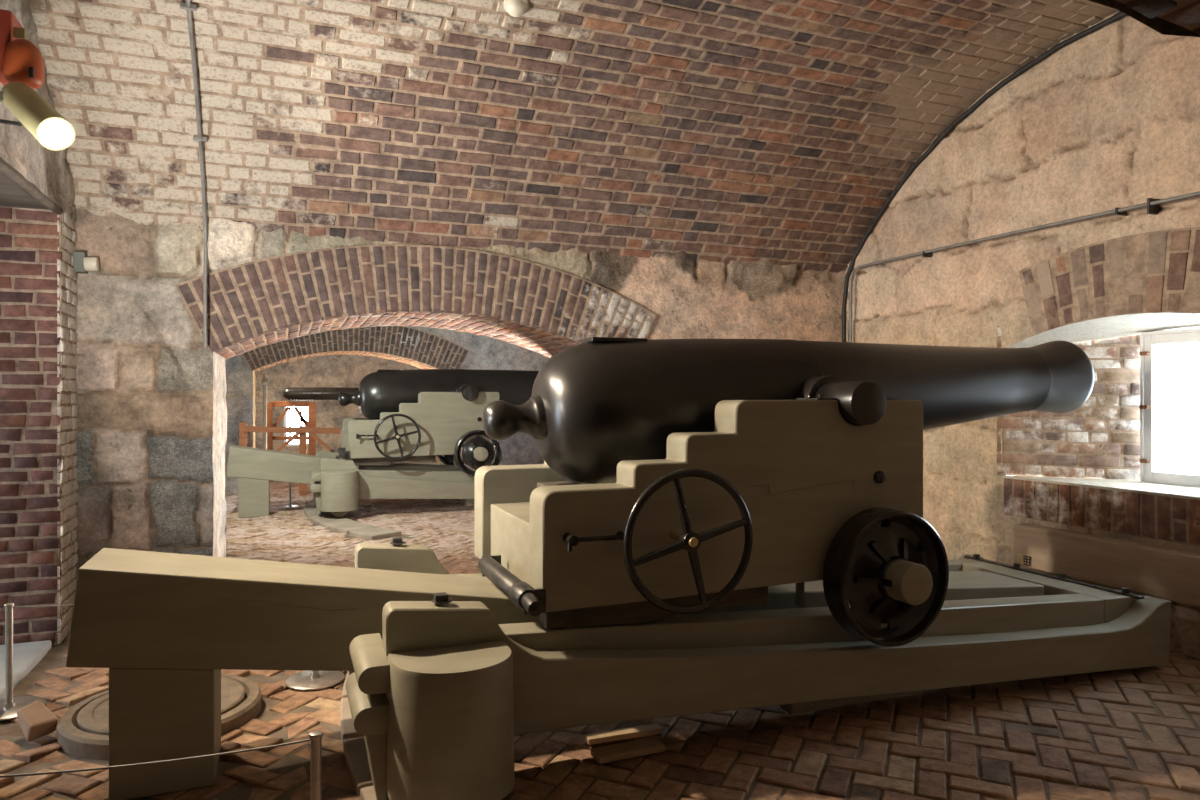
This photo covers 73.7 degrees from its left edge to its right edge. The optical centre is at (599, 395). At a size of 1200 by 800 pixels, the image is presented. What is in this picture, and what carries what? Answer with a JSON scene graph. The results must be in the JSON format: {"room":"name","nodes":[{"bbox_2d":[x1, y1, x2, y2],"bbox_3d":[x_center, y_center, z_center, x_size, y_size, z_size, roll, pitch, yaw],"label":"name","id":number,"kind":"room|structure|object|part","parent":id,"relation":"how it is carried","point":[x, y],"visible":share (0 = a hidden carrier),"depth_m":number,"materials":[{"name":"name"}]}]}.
{"room":"fortress gun casemate","nodes":[
{"label":"fortress gun casemate","id":0,"kind":"room"},
{"bbox_2d":[0,0,78,644],"bbox_3d":[-2.117,-0.425,1.605,0.669,3.450,6.143,0,0,-21],"label":"wall","id":1,"kind":"structure","parent":0,"point":[39,238],"depth_m":4.13,"materials":[{"name":"brick"}]},
{"bbox_2d":[0,9,43,88],"bbox_3d":[-2.330,-1.379,3.212,0.194,0.298,0.275,0,0,-21],"label":"electrical box","id":2,"kind":"object","parent":1,"relation":"attached to","point":[21,60],"depth_m":3.14,"materials":[{"name":"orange metal"}]},
{"bbox_2d":[28,67,33,77],"bbox_3d":[-2.216,-1.260,3.117,0.016,0.040,0.015,0,0,-21],"label":"switch","id":3,"kind":"object","parent":2,"relation":"attached to","point":[30,69],"depth_m":3.11,"materials":[{"name":"black plastic"}]},
{"bbox_2d":[0,640,51,699],"bbox_3d":[-2.622,1.292,2.788,0.585,0.055,2.710,0,0,-21],"label":"trim","id":4,"kind":"structure","parent":1,"relation":"attached to","point":[26,656],"depth_m":3.87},
{"bbox_2d":[0,81,74,150],"bbox_3d":[-2.182,-1.070,3.065,0.452,0.304,0.137,0,0,29],"label":"spotlight","id":5,"kind":"object","parent":1,"relation":"attached to","point":[46,124],"visible":1,"depth_m":2.99,"materials":[{"name":"yellow metal"}]},
{"bbox_2d":[256,355,418,454],"bbox_3d":[-5.577,-0.400,17.787,6.040,3.400,0.055,0,0,-21],"label":"wall","id":6,"kind":"structure","parent":0,"point":[329,370],"depth_m":17.58,"materials":[{"name":"stone"}]},
{"bbox_2d":[284,407,307,445],"bbox_3d":[-6.553,0.621,17.421,0.611,0.936,0.060,0,0,-21],"label":"window","id":7,"kind":"structure","parent":6,"relation":"in","point":[284,407],"depth_m":17.29,"materials":[{"name":"white paint"}]},
{"bbox_2d":[226,326,548,493],"bbox_3d":[-3.275,0.000,11.874,5.990,2.600,1.185,0,0,-21],"label":"wall","id":8,"kind":"structure","parent":0,"point":[419,347],"depth_m":11.44,"materials":[{"name":"stone"}]},
{"bbox_2d":[75,209,847,590],"bbox_3d":[-0.925,0.098,5.910,5.990,2.404,1.222,0,0,-21],"label":"wall","id":9,"kind":"structure","parent":0,"point":[151,438],"depth_m":4.89,"materials":[{"name":"stone"}]},
{"bbox_2d":[73,251,98,273],"bbox_3d":[-2.889,-0.749,4.494,0.128,0.113,0.100,0,0,-21],"label":"wall fixture","id":10,"kind":"object","parent":9,"relation":"attached to","point":[83,263],"visible":0.95,"depth_m":4.46,"materials":[{"name":"beige plastic"}]},
{"bbox_2d":[180,0,207,346],"bbox_3d":[-1.842,-1.181,3.540,0.070,1.785,2.594,0,0,-22],"label":"conduit","id":11,"kind":"object","parent":9,"relation":"attached to","point":[187,6],"visible":1,"depth_m":4.39,"materials":[{"name":"grey metal"}]},
{"bbox_2d":[28,0,1120,272],"bbox_3d":[0.357,-1.544,3.419,5.399,1.110,4.520,0,0,-21],"label":"ceiling","id":12,"kind":"structure","parent":0,"point":[724,131],"depth_m":4.62,"materials":[{"name":"brick"}]},
{"bbox_2d":[504,0,528,16],"bbox_3d":[-0.421,-1.951,4.006,0.124,0.097,0.128,0,0,-21],"label":"smoke detector","id":13,"kind":"object","parent":12,"relation":"attached to","point":[515,8],"visible":1,"depth_m":3.97,"materials":[{"name":"beige plastic"}]},
{"bbox_2d":[0,462,1199,799],"bbox_3d":[-3.163,1.312,7.567,9.840,0.068,21.600,0,0,-21],"label":"floor","id":14,"kind":"structure","parent":0,"point":[1134,733],"depth_m":3.00,"materials":[{"name":"brick"}]},
{"bbox_2d":[0,603,46,720],"bbox_3d":[-2.441,1.077,3.305,0.256,0.438,0.256,0,0,-21],"label":"stanchion","id":15,"kind":"object","parent":14,"relation":"on","point":[9,706],"visible":0.94,"depth_m":3.30,"materials":[{"name":"metal"}]},
{"bbox_2d":[13,604,73,607],"bbox_3d":[-1.870,0.880,3.476,1.160,0.016,0.006,0,0,-17],"label":"wire","id":16,"kind":"object","parent":15,"relation":"attached to","point":[72,604],"visible":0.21,"depth_m":3.34,"materials":[{"name":"grey metal"}]},
{"bbox_2d":[17,700,57,741],"bbox_3d":[-2.159,1.239,3.063,0.151,0.109,0.101,0,0,35],"label":"brick","id":17,"kind":"object","parent":14,"relation":"on","point":[36,720],"visible":1,"depth_m":3.04,"materials":[{"name":"brown brick"}]},
{"bbox_2d":[57,674,260,759],"bbox_3d":[-1.760,1.275,3.236,0.720,0.086,0.720,0,0,-21],"label":"stone slab","id":18,"kind":"object","parent":14,"relation":"on","point":[90,739],"visible":0.49,"depth_m":3.11,"materials":[{"name":"stone"}]},
{"bbox_3d":[-1.760,1.266,3.236,0.596,0.068,0.596,0,0,-21],"label":"lid","id":19,"kind":"part","parent":18,"relation":"part of","materials":[{"name":"stone"}]},
{"bbox_2d":[262,374,267,448],"bbox_3d":[-4.868,0.490,11.625,0.090,1.620,0.080,0,0,-21],"label":"conduit","id":20,"kind":"object","parent":14,"relation":"on","point":[264,379],"visible":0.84,"depth_m":11.60,"materials":[{"name":"grey metal"}]},
{"bbox_2d":[239,422,339,494],"bbox_3d":[-4.053,0.819,10.482,1.229,0.962,0.125,0,0,-21],"label":"wooden barrier","id":21,"kind":"object","parent":14,"relation":"on","point":[301,431],"visible":0.7,"depth_m":10.46,"materials":[{"name":"orange wood"}]},
{"bbox_3d":[-4.593,0.819,10.298,0.090,0.962,0.070,0,0,-21],"label":"post","id":22,"kind":"part","parent":21,"relation":"part of","materials":[{"name":"orange wood"}]},
{"bbox_3d":[-4.018,0.445,10.455,1.185,0.119,0.050,0,0,-21],"label":"rail","id":23,"kind":"part","parent":21,"relation":"part of","materials":[{"name":"orange wood"}]},
{"bbox_3d":[-3.923,0.849,10.562,0.090,0.902,0.070,0,0,-21],"label":"post","id":24,"kind":"part","parent":21,"relation":"part of","materials":[{"name":"orange wood"}]},
{"bbox_2d":[278,482,301,508],"bbox_3d":[-3.595,1.077,9.278,0.256,0.438,0.256,0,0,-21],"label":"stanchion","id":25,"kind":"object","parent":14,"relation":"on","point":[289,506],"visible":0.73,"depth_m":9.27,"materials":[{"name":"metal"}]},
{"bbox_2d":[267,401,315,455],"bbox_3d":[-5.013,0.693,12.965,0.760,1.214,0.100,0,0,-21],"label":"trestle","id":26,"kind":"object","parent":14,"relation":"on","point":[311,422],"visible":0.67,"depth_m":12.95,"materials":[{"name":"orange wood"}]},
{"bbox_3d":[-5.315,0.698,12.846,0.110,1.204,0.100,0,0,-21],"label":"post","id":27,"kind":"part","parent":26,"relation":"part of","materials":[{"name":"orange wood"}]},
{"bbox_3d":[-5.009,0.681,12.967,0.550,0.071,0.070,0,0,-21],"label":"rail","id":28,"kind":"part","parent":26,"relation":"part of","materials":[{"name":"orange wood"}]},
{"bbox_3d":[-5.009,0.130,12.967,0.550,0.087,0.070,0,0,-21],"label":"rail","id":29,"kind":"part","parent":26,"relation":"part of","materials":[{"name":"orange wood"}]},
{"bbox_3d":[-4.710,0.699,13.084,0.110,1.202,0.100,0,0,-21],"label":"post","id":30,"kind":"part","parent":26,"relation":"part of","materials":[{"name":"orange wood"}]},
{"bbox_2d":[283,387,358,399],"bbox_3d":[-4.151,-0.037,13.326,2.100,0.210,0.400,0,0,-21],"label":"barrel","id":31,"kind":"object","parent":26,"relation":"on","point":[290,393],"visible":0.55,"depth_m":13.05,"materials":[{"name":"black metal"}]},
{"bbox_2d":[285,670,343,689],"bbox_3d":[-1.299,1.077,3.648,0.256,0.438,0.256,0,0,-21],"label":"stanchion","id":32,"kind":"object","parent":14,"relation":"on","point":[304,680],"visible":0.63,"depth_m":3.62,"materials":[{"name":"metal"}]},
{"bbox_2d":[309,730,322,799],"bbox_3d":[-0.724,1.077,2.040,0.256,0.438,0.256,0,0,-21],"label":"stanchion","id":33,"kind":"object","parent":14,"relation":"on","point":[315,736],"visible":1,"depth_m":2.03,"materials":[{"name":"metal"}]},
{"bbox_2d":[0,739,309,777],"bbox_3d":[-1.245,0.887,1.924,1.036,0.031,0.006,0,0,-12],"label":"wire","id":34,"kind":"object","parent":33,"relation":"attached to","point":[305,740],"visible":1,"depth_m":1.96,"materials":[{"name":"grey metal"}]},
{"bbox_2d":[226,445,474,517],"bbox_3d":[-1.914,0.921,9.478,4.545,0.758,1.710,0,0,-21],"label":"chassis","id":35,"kind":"object","parent":14,"relation":"on","point":[337,485],"visible":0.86,"depth_m":8.63,"materials":[{"name":"green paint"}]},
{"bbox_3d":[-3.772,1.084,8.725,0.305,0.432,0.320,0,0,-21],"label":"tongue leg","id":36,"kind":"part","parent":35,"relation":"part of","materials":[{"name":"green paint"}]},
{"bbox_3d":[-3.014,1.120,8.518,0.064,0.240,0.280,0,0,-21],"label":"plate","id":37,"kind":"part","parent":35,"relation":"part of","materials":[{"name":"green paint"}]},
{"bbox_3d":[-1.659,0.964,10.097,3.616,0.613,0.235,0,0,-21],"label":"rail","id":38,"kind":"part","parent":35,"relation":"part of","materials":[{"name":"green paint"}]},
{"bbox_2d":[320,470,358,511],"bbox_3d":[-2.723,0.994,8.377,0.381,0.403,0.253,0,0,-21],"label":"hood","id":39,"kind":"object","parent":35,"relation":"attached to","point":[339,489],"depth_m":8.28,"materials":[{"name":"green paint"}]},
{"bbox_3d":[-1.305,0.964,9.199,3.616,0.613,0.235,0,0,-21],"label":"rail","id":40,"kind":"part","parent":35,"relation":"part of","materials":[{"name":"green paint"}]},
{"bbox_2d":[337,390,501,476],"bbox_3d":[-2.169,0.420,9.378,1.754,0.976,1.556,0,0,-21],"label":"carriage","id":41,"kind":"object","parent":35,"relation":"on","point":[450,425],"visible":0.91,"depth_m":8.91,"materials":[{"name":"green paint"}]},
{"bbox_3d":[-2.518,0.434,8.637,0.231,0.052,0.072,0,0,-21],"label":"lever","id":42,"kind":"part","parent":41,"relation":"part of","materials":[{"name":"black metal"}]},
{"bbox_2d":[338,369,538,419],"bbox_3d":[-1.477,-0.030,9.650,3.205,0.668,1.200,0,0,-21],"label":"barrel","id":43,"kind":"object","parent":41,"relation":"on","point":[383,390],"visible":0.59,"depth_m":9.17,"materials":[{"name":"black paint"}]},
{"bbox_3d":[-2.849,0.024,9.110,0.256,0.200,0.200,0,0,-21],"label":"cascabel knob","id":44,"kind":"part","parent":43,"relation":"part of","materials":[{"name":"black paint"}]},
{"bbox_3d":[-2.447,-0.294,9.268,0.250,0.021,0.150,0,0,-21],"label":"sight plate","id":45,"kind":"part","parent":43,"relation":"part of","materials":[{"name":"black metal"}]},
{"bbox_2d":[304,499,400,539],"bbox_3d":[-2.890,1.292,8.886,0.725,0.055,3.640,0,0,-24],"label":"trim","id":46,"kind":"structure","parent":14,"relation":"on","point":[342,524],"depth_m":7.83,"materials":[{"name":"stone"}]},
{"bbox_2d":[340,672,388,799],"bbox_3d":[-0.548,1.292,2.941,0.725,0.056,3.640,0,0,-24],"label":"trim","id":47,"kind":"structure","parent":14,"relation":"on","point":[354,747],"depth_m":2.85,"materials":[{"name":"stone"}]},
{"bbox_2d":[66,537,1170,799],"bbox_3d":[0.372,0.921,3.511,4.545,0.758,1.710,0,0,-21],"label":"chassis","id":48,"kind":"object","parent":14,"relation":"on","point":[444,670],"visible":0.98,"depth_m":2.75,"materials":[{"name":"green paint"}]},
{"bbox_3d":[-1.486,1.084,2.757,0.305,0.432,0.320,0,0,-21],"label":"tongue leg","id":49,"kind":"part","parent":48,"relation":"part of","materials":[{"name":"green paint"}]},
{"bbox_3d":[-0.728,1.120,2.551,0.064,0.240,0.280,0,0,-21],"label":"plate","id":50,"kind":"part","parent":48,"relation":"part of","materials":[{"name":"green paint"}]},
{"bbox_2d":[386,640,514,799],"bbox_3d":[-0.436,0.994,2.409,0.381,0.403,0.253,0,0,-21],"label":"hood","id":51,"kind":"object","parent":48,"relation":"attached to","point":[450,704],"depth_m":2.31,"materials":[{"name":"green paint"}]},
{"bbox_3d":[0.627,0.964,4.130,3.616,0.613,0.235,0,0,-21],"label":"rail","id":52,"kind":"part","parent":48,"relation":"part of","materials":[{"name":"green paint"}]},
{"bbox_2d":[475,394,948,646],"bbox_3d":[0.336,0.482,3.497,1.754,0.976,1.556,0,0,-21],"label":"carriage","id":53,"kind":"object","parent":48,"relation":"on","point":[780,492],"visible":0.96,"depth_m":3.04,"materials":[{"name":"green paint"}]},
{"bbox_2d":[521,593,542,616],"bbox_3d":[-0.224,0.687,2.637,0.052,0.061,0.091,0,0,-21],"label":"socket","id":54,"kind":"object","parent":53,"relation":"attached to","point":[531,604],"depth_m":2.61,"materials":[{"name":"metal"}]},
{"bbox_3d":[-0.013,0.496,2.756,0.231,0.052,0.072,0,0,-21],"label":"lever","id":55,"kind":"part","parent":53,"relation":"part of","materials":[{"name":"black metal"}]},
{"bbox_2d":[482,337,1093,483],"bbox_3d":[1.028,0.032,3.769,3.205,0.668,1.200,0,0,-21],"label":"barrel","id":56,"kind":"object","parent":53,"relation":"on","point":[598,403],"visible":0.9,"depth_m":3.29,"materials":[{"name":"black paint"}]},
{"bbox_3d":[-0.344,0.086,3.229,0.256,0.200,0.200,0,0,-21],"label":"cascabel knob","id":57,"kind":"part","parent":56,"relation":"part of","materials":[{"name":"black paint"}]},
{"bbox_3d":[0.058,-0.232,3.387,0.250,0.021,0.150,0,0,-21],"label":"sight plate","id":58,"kind":"part","parent":56,"relation":"part of","materials":[{"name":"black metal"}]},
{"bbox_3d":[0.870,0.012,3.226,0.093,0.008,0.141,0,0,-21],"label":"cap plate","id":59,"kind":"part","parent":53,"relation":"part of","materials":[{"name":"wood"}]},
{"bbox_3d":[0.981,0.964,3.232,3.616,0.613,0.235,0,0,-21],"label":"rail","id":60,"kind":"part","parent":48,"relation":"part of","materials":[{"name":"green paint"}]},
{"bbox_2d":[585,723,662,744],"bbox_3d":[0.091,1.277,3.024,0.300,0.022,0.050,0,0,-20],"label":"board","id":61,"kind":"object","parent":14,"relation":"on","point":[651,729],"visible":1,"depth_m":3.01,"materials":[{"name":"brown wood"}]},
{"bbox_2d":[590,737,664,763],"bbox_3d":[0.101,1.277,2.886,0.260,0.022,0.085,0,0,-23],"label":"board","id":62,"kind":"object","parent":14,"relation":"on","point":[625,750],"visible":1,"depth_m":2.87,"materials":[{"name":"brown wood"}]},
{"bbox_2d":[845,15,1199,658],"bbox_3d":[3.120,-0.400,4.271,0.533,3.520,5.060,0,0,-21],"label":"wall","id":63,"kind":"structure","parent":0,"point":[1109,120],"depth_m":4.77,"materials":[{"name":"stone"}]},
{"bbox_2d":[842,12,1127,341],"bbox_3d":[2.478,-0.963,5.117,0.095,2.226,2.779,0,0,-21],"label":"cable","id":64,"kind":"object","parent":63,"relation":"attached to","point":[1119,15],"visible":0.91,"depth_m":5.39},
{"bbox_2d":[849,191,1199,341],"bbox_3d":[2.807,-0.463,4.346,0.090,1.125,4.331,0,0,-21],"label":"conduit","id":65,"kind":"object","parent":63,"relation":"attached to","point":[1153,207],"visible":0.88,"depth_m":4.75,"materials":[{"name":"metal"}]},
{"bbox_2d":[1019,554,1030,565],"bbox_3d":[2.544,0.982,4.793,0.011,0.056,0.084,0,0,-21],"label":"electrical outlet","id":66,"kind":"object","parent":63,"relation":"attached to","point":[1023,559],"visible":0.98,"depth_m":4.79,"materials":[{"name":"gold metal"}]},
{"bbox_3d":[2.548,0.982,4.774,0.002,0.056,0.046,0,0,-21],"label":"dark panel","id":67,"kind":"part","parent":66,"relation":"part of","materials":[{"name":"black plastic"}]},
{"bbox_2d":[1013,523,1199,607],"bbox_3d":[3.077,0.905,3.614,0.115,0.250,2.770,0,0,-21],"label":"trim","id":68,"kind":"structure","parent":63,"relation":"attached to","point":[1171,574],"depth_m":4.29,"materials":[{"name":"brown wood"}]},
{"bbox_2d":[1139,328,1199,486],"bbox_3d":[3.258,0.061,4.335,0.061,0.859,0.638,0,0,-21],"label":"window","id":69,"kind":"structure","parent":63,"relation":"in","point":[1149,341],"depth_m":4.58,"materials":[{"name":"white paint"}]},
{"bbox_2d":[1089,0,1199,36],"bbox_3d":[1.173,0.098,0.584,5.990,2.404,1.435,0,0,-21],"label":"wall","id":70,"kind":"structure","parent":0,"point":[1166,17],"depth_m":1.17,"materials":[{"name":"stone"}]}
]}

